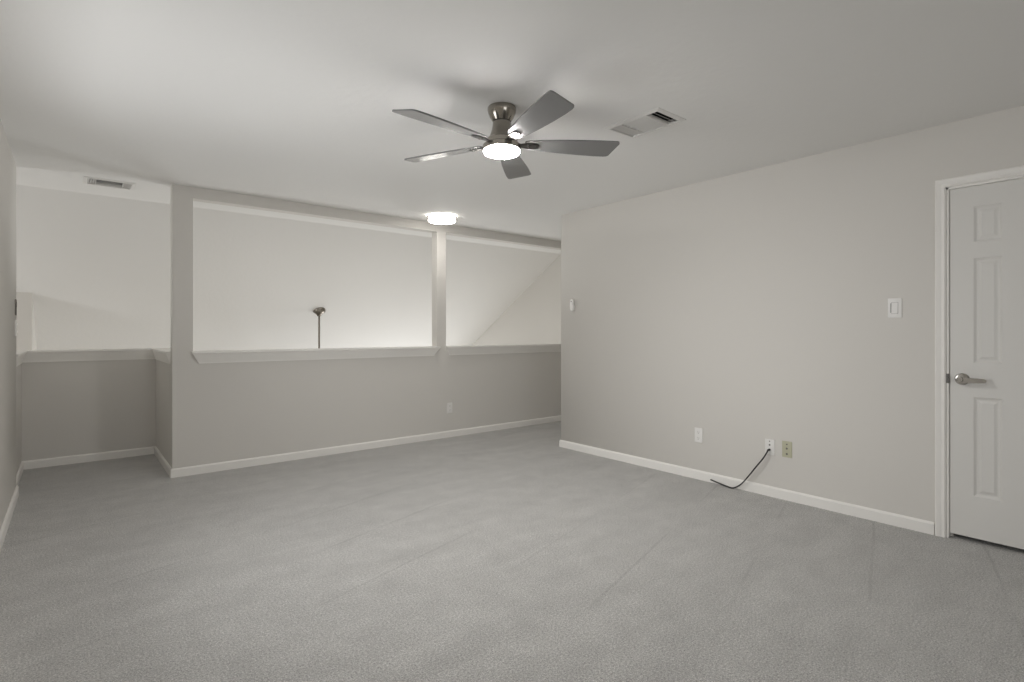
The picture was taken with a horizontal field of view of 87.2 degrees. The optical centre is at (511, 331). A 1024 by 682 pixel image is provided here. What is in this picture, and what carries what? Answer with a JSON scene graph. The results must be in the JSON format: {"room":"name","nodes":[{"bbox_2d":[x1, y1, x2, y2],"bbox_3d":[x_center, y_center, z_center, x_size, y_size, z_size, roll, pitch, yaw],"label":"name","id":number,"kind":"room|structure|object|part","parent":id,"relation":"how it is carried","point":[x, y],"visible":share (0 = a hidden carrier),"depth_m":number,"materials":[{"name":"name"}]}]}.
{"room":"empty loft room","nodes":[
{"label":"empty loft room","id":0,"kind":"room"},
{"bbox_2d":[0,119,36,528],"bbox_3d":[-2.687,1.469,2.672,0.134,5.390,13.160,0,0,-39],"label":"wall","id":1,"kind":"structure","parent":0,"point":[7,163],"depth_m":3.49,"materials":[{"name":"white paint"}]},
{"bbox_2d":[0,485,18,551],"bbox_3d":[-1.100,1.177,0.851,0.014,0.074,8.110,0,0,-39],"label":"baseboard","id":2,"kind":"structure","parent":1,"relation":"attached to","point":[8,516],"depth_m":3.38,"materials":[{"name":"white paint"}]},
{"bbox_2d":[15,299,16,314],"bbox_3d":[-3.602,-0.176,3.901,0.008,0.115,0.070,0,0,-39],"label":"wall control","id":3,"kind":"object","parent":1,"relation":"attached to","point":[15,299],"visible":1,"depth_m":3.88,"materials":[{"name":"grey plastic"}]},
{"bbox_2d":[15,320,17,335],"bbox_3d":[-3.600,-0.026,3.902,0.013,0.118,0.074,0,0,-39],"label":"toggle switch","id":4,"kind":"object","parent":1,"relation":"attached to","point":[16,323],"visible":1,"depth_m":3.90,"materials":[{"name":"white plastic"}]},
{"bbox_2d":[16,292,32,349],"bbox_3d":[-6.184,1.829,4.617,3.080,4.670,0.100,0,0,-39],"label":"wall","id":5,"kind":"structure","parent":0,"point":[24,339],"depth_m":5.52,"materials":[{"name":"white paint"}]},
{"bbox_2d":[22,359,155,460],"bbox_3d":[-3.962,0.703,5.077,1.208,1.023,0.110,0,0,-39],"label":"wall","id":6,"kind":"structure","parent":0,"point":[70,408],"depth_m":5.00,"materials":[{"name":"white paint"}]},
{"bbox_2d":[16,348,169,366],"bbox_3d":[-3.645,0.221,4.689,1.268,0.104,1.171,0,0,-39],"label":"ledge","id":7,"kind":"object","parent":6,"relation":"attached to","point":[161,354],"visible":0.73,"depth_m":4.96,"materials":[{"name":"white paint"}]},
{"bbox_2d":[156,354,170,465],"bbox_3d":[-3.175,0.703,4.982,0.110,1.023,1.034,0,0,-39],"label":"wall","id":8,"kind":"structure","parent":0,"point":[163,390],"depth_m":4.90,"materials":[{"name":"white paint"}]},
{"bbox_2d":[16,185,559,350],"bbox_3d":[-4.196,0.042,7.251,9.495,2.776,4.364,0,0,-39],"label":"wall","id":9,"kind":"structure","parent":0,"point":[95,269],"depth_m":6.54,"materials":[{"name":"white paint"}]},
{"bbox_2d":[313,307,325,347],"bbox_3d":[-2.760,0.218,7.659,1.248,1.155,1.204,0,0,-39],"label":"fan","id":10,"kind":"object","parent":9,"relation":"hanging from","point":[319,311],"visible":0.12,"depth_m":7.60,"materials":[{"name":"silver metal"}]},
{"bbox_2d":[170,184,560,468],"bbox_3d":[-0.791,-0.006,6.198,5.340,2.440,0.110,0,0,-39],"label":"wall","id":11,"kind":"structure","parent":0,"point":[221,412],"depth_m":5.31,"materials":[{"name":"white paint"}]},
{"bbox_2d":[16,415,560,484],"bbox_3d":[-1.495,1.177,6.279,6.328,0.074,1.156,0,0,-39],"label":"baseboard","id":12,"kind":"structure","parent":11,"relation":"attached to","point":[48,462],"depth_m":5.12,"materials":[{"name":"white paint"}]},
{"bbox_2d":[191,346,439,363],"bbox_3d":[-1.804,0.221,5.353,2.427,0.104,0.192,0,0,-39],"label":"ledge","id":13,"kind":"object","parent":11,"relation":"attached to","point":[217,356],"visible":0.92,"depth_m":5.14,"materials":[{"name":"white paint"}]},
{"bbox_2d":[447,403,451,412],"bbox_3d":[-0.717,0.879,6.182,0.072,0.118,0.008,0,0,-39],"label":"wall outlet","id":14,"kind":"object","parent":11,"relation":"attached to","point":[449,405],"visible":1,"depth_m":6.18,"materials":[{"name":"white plastic"}]},
{"bbox_2d":[445,344,560,354],"bbox_3d":[0.140,0.221,6.945,2.411,0.104,0.192,0,0,-39],"label":"ledge","id":15,"kind":"object","parent":11,"relation":"attached to","point":[518,348],"visible":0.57,"depth_m":6.63,"materials":[{"name":"white paint"}]},
{"bbox_2d":[0,421,1023,681],"bbox_3d":[1.025,1.374,3.220,6.524,0.320,9.303,0,0,-39],"label":"floor","id":16,"kind":"structure","parent":0,"point":[511,554],"depth_m":2.61,"materials":[{"name":"carpet"}]},
{"bbox_2d":[0,0,1023,253],"bbox_3d":[0.005,-1.236,2.121,9.495,0.020,8.896,0,0,-39],"label":"ceiling","id":17,"kind":"structure","parent":0,"point":[286,100],"depth_m":2.67,"materials":[{"name":"white paint"}]},
{"bbox_2d":[83,176,135,189],"bbox_3d":[-3.324,-1.274,4.438,0.338,0.114,0.258,0,0,-39],"label":"ceiling vent","id":18,"kind":"object","parent":17,"relation":"in","point":[86,180],"visible":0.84,"depth_m":4.46,"materials":[{"name":"white metal"}]},
{"bbox_2d":[427,214,456,224],"bbox_3d":[-0.741,-1.190,5.688,0.320,0.071,0.320,0,0,-39],"label":"flush ceiling light","id":19,"kind":"object","parent":17,"relation":"attached to","point":[443,219],"visible":1,"depth_m":5.59,"materials":[{"name":"white glass"}]},
{"bbox_2d":[430,219,453,223],"bbox_3d":[-0.741,-1.159,5.688,0.248,0.009,0.248,0,0,-39],"label":"diffuser","id":20,"kind":"object","parent":19,"relation":"attached to","point":[435,221],"depth_m":5.64,"materials":[{"name":"white glass"}]},
{"bbox_2d":[392,90,619,178],"bbox_3d":[-0.089,-1.095,2.913,1.219,0.262,1.243,0,0,-39],"label":"ceiling fan","id":21,"kind":"object","parent":17,"relation":"hanging from","point":[502,143],"visible":1,"depth_m":2.88,"materials":[{"name":"grey wood"}]},
{"bbox_3d":[-0.333,-1.028,2.669,0.523,0.008,0.154,0,12,-44],"label":"blade","id":22,"kind":"part","parent":21,"relation":"part of","materials":[{"name":"grey wood"}]},
{"bbox_3d":[-0.400,-1.028,3.120,0.523,0.008,0.154,0,12,28],"label":"blade","id":23,"kind":"part","parent":21,"relation":"part of","materials":[{"name":"grey wood"}]},
{"bbox_2d":[484,145,519,158],"bbox_3d":[-0.055,-0.977,2.940,0.200,0.027,0.200,0,0,-39],"label":"diffuser","id":24,"kind":"object","parent":21,"relation":"attached to","point":[493,151],"depth_m":2.89,"materials":[{"name":"white glass"}]},
{"bbox_3d":[0.009,-1.028,3.323,0.154,0.008,0.523,-12,-2,10],"label":"blade","id":25,"kind":"part","parent":21,"relation":"part of","materials":[{"name":"grey wood"}]},
{"bbox_3d":[0.117,-1.028,2.593,0.154,0.008,0.523,13,-6,-26],"label":"blade","id":26,"kind":"part","parent":21,"relation":"part of","materials":[{"name":"grey wood"}]},
{"bbox_3d":[0.329,-1.028,2.997,0.523,0.008,0.154,0,-12,-8],"label":"blade","id":27,"kind":"part","parent":21,"relation":"part of","materials":[{"name":"grey wood"}]},
{"bbox_2d":[604,107,685,138],"bbox_3d":[0.781,-1.274,3.173,0.268,0.114,0.388,0,0,-39],"label":"ceiling vent","id":28,"kind":"object","parent":17,"relation":"in","point":[655,119],"visible":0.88,"depth_m":3.17,"materials":[{"name":"white metal"}]},
{"bbox_2d":[472,254,560,344],"bbox_3d":[0.113,1.459,9.395,0.110,5.410,6.505,0,0,-39],"label":"wall","id":29,"kind":"structure","parent":0,"point":[534,317],"depth_m":8.99,"materials":[{"name":"white paint"}]},
{"bbox_2d":[561,105,1023,521],"bbox_3d":[2.734,-0.001,3.044,0.110,2.450,6.865,0,0,-39],"label":"wall","id":30,"kind":"structure","parent":0,"point":[746,308],"depth_m":3.89,"materials":[{"name":"white paint"}]},
{"bbox_2d":[570,299,573,310],"bbox_3d":[0.617,-0.271,5.523,0.025,0.118,0.046,0,0,-39],"label":"remote","id":31,"kind":"object","parent":30,"relation":"attached to","point":[571,300],"visible":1,"depth_m":5.51,"materials":[{"name":"white plastic"}]},
{"bbox_2d":[695,427,702,442],"bbox_3d":[1.534,0.852,4.417,0.008,0.118,0.072,0,0,-39],"label":"wall outlet","id":32,"kind":"object","parent":30,"relation":"attached to","point":[698,431],"visible":1,"depth_m":4.41,"materials":[{"name":"white plastic"}]},
{"bbox_2d":[559,440,934,534],"bbox_3d":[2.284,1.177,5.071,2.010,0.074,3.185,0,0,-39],"label":"baseboard","id":33,"kind":"structure","parent":30,"relation":"attached to","point":[924,526],"depth_m":3.93,"materials":[{"name":"white paint"}]},
{"bbox_2d":[765,438,774,454],"bbox_3d":[1.903,0.852,3.966,0.007,0.114,0.070,0,0,-39],"label":"cable jack plate","id":34,"kind":"object","parent":30,"relation":"attached to","point":[769,443],"visible":0.98,"depth_m":3.96,"materials":[{"name":"white plastic"}]},
{"bbox_2d":[710,449,770,488],"bbox_3d":[1.732,1.039,4.114,0.045,0.350,0.466,0,0,-43],"label":"cable","id":35,"kind":"object","parent":34,"relation":"hanging from","point":[767,449],"visible":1,"depth_m":4.05,"materials":[{"name":"black rubber"}]},
{"bbox_2d":[782,441,791,457],"bbox_3d":[1.981,0.849,3.871,0.007,0.116,0.068,0,0,-39],"label":"phone jack plate","id":36,"kind":"object","parent":30,"relation":"attached to","point":[786,445],"visible":1,"depth_m":3.87,"materials":[{"name":"beige plastic"}]},
{"bbox_2d":[888,298,901,317],"bbox_3d":[2.395,-0.147,3.362,0.012,0.122,0.074,0,0,-39],"label":"light switch","id":37,"kind":"object","parent":30,"relation":"attached to","point":[894,304],"visible":1,"depth_m":3.36,"materials":[{"name":"white plastic"}]},
{"bbox_2d":[935,165,1023,537],"bbox_3d":[2.799,0.158,2.951,0.128,2.112,0.740,0,0,-39],"label":"door frame","id":38,"kind":"structure","parent":30,"relation":"attached to","point":[943,187],"depth_m":3.17,"materials":[{"name":"white paint"}]},
{"bbox_2d":[950,178,1023,548],"bbox_3d":[2.763,0.175,2.921,0.095,2.018,0.613,0,0,-39],"label":"door","id":39,"kind":"structure","parent":30,"relation":"in","point":[987,220],"depth_m":3.04,"materials":[{"name":"white paint"}]},
{"bbox_3d":[2.593,0.276,3.102,0.060,0.068,0.068,0,0,-39],"label":"handle","id":40,"kind":"part","parent":39,"relation":"part of","materials":[{"name":"silver metal"}]},
{"bbox_3d":[2.609,0.278,3.052,0.010,0.032,0.130,0,0,-39],"label":"lever","id":41,"kind":"part","parent":39,"relation":"part of","materials":[{"name":"silver metal"}]}
]}

